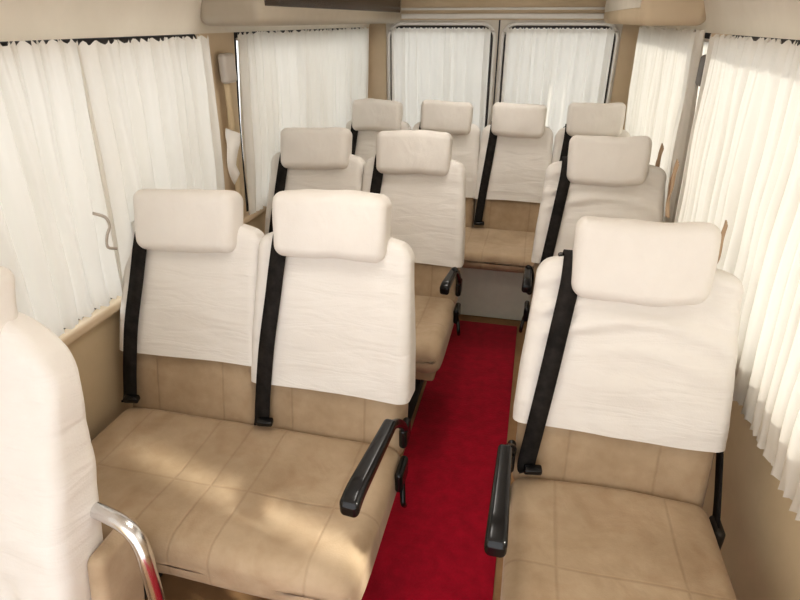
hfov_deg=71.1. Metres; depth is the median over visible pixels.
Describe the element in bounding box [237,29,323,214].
curtain
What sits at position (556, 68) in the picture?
curtain
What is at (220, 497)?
seat cushion
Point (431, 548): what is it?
carpet
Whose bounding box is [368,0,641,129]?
wall
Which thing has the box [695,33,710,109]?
window
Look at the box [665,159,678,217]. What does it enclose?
tie
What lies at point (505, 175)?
seat
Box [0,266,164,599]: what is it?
seat
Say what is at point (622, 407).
seat
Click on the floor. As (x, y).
(174, 587)
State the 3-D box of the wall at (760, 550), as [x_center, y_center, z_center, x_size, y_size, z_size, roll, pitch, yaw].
[0.841,-0.216,1.797,0.570,1.979,4.900,6,27,12]
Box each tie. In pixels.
[92,212,117,249]
[225,128,240,184]
[655,143,663,166]
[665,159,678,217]
[717,220,727,263]
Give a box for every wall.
[0,0,369,440]
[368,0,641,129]
[642,0,799,599]
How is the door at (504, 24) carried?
in the wall at (377, 69)
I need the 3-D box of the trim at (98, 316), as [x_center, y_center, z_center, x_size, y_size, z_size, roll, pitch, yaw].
[-0.826,-0.161,2.153,0.044,0.032,4.680,6,27,12]
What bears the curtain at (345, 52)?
hanging from the curtain rod
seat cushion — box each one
[91,407,399,599]
[415,295,454,372]
[462,227,534,272]
[500,477,736,599]
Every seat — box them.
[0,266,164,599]
[91,189,415,599]
[264,127,465,419]
[346,98,629,320]
[484,216,743,599]
[519,135,666,332]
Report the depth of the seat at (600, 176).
2.37 m
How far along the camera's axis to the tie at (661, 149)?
2.37 m
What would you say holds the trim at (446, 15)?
attached to the wall at (377, 69)
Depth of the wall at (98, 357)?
1.77 m
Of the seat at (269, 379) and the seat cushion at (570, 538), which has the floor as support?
the seat at (269, 379)
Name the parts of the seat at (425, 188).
seat, seat, backrest, armrest, recline lever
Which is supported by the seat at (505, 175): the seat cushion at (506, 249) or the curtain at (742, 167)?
the seat cushion at (506, 249)
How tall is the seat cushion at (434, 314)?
0.164 m
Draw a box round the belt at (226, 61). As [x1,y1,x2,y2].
[218,53,244,218]
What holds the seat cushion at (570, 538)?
on the seat at (622, 407)
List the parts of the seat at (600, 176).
recline lever, armrest, backrest, seat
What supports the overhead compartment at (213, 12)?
attached to the wall at (98, 357)
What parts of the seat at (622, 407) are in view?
armrest, backrest, seat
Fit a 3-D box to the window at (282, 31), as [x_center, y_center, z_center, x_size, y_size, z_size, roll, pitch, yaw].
[-0.509,-1.140,3.246,0.078,0.777,1.860,6,27,12]
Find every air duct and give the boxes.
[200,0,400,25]
[604,0,705,25]
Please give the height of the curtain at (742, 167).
0.892 m
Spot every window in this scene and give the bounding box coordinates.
[0,34,195,328]
[234,27,359,210]
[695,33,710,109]
[732,35,799,45]
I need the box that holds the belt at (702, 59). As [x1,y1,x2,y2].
[695,54,705,85]
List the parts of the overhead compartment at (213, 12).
vent panel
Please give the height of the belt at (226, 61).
0.785 m
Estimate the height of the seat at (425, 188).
1.184 m
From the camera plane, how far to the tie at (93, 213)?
1.57 m
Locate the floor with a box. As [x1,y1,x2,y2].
[145,314,527,599]
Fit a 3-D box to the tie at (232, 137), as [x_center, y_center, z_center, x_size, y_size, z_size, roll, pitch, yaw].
[-0.658,-0.571,2.229,0.056,0.200,0.160,-5,27,-10]
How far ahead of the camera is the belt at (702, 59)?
2.08 m
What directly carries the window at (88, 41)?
in the wall at (98, 357)
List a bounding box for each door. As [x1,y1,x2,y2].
[386,20,500,227]
[495,20,622,102]
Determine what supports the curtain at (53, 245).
hanging from the curtain rod
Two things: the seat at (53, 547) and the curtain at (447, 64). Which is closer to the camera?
the seat at (53, 547)
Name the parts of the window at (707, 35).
frame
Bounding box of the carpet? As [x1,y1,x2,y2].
[361,320,516,599]
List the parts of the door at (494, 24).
trim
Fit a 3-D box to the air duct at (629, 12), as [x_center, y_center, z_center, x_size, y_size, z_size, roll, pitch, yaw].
[1.249,-1.530,2.848,0.255,0.230,1.620,6,27,12]
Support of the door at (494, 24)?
in the wall at (377, 69)
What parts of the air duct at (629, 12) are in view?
vent panel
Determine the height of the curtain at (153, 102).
0.746 m
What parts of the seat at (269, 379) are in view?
seat, backrest, seat, backrest, armrest, recline lever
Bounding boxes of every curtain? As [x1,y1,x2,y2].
[0,39,122,336]
[76,35,224,291]
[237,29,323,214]
[320,27,368,127]
[391,27,490,145]
[501,27,614,153]
[625,26,704,222]
[674,34,799,520]
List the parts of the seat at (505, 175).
seat, seat, backrest, backrest, seat, seat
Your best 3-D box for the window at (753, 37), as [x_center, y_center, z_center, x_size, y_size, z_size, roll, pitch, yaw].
[0.881,0.004,0.956,0.078,0.777,2.700,6,27,12]
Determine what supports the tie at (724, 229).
attached to the curtain at (742, 167)
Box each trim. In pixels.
[58,206,266,345]
[401,7,604,18]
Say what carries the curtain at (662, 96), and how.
hanging from the curtain rod

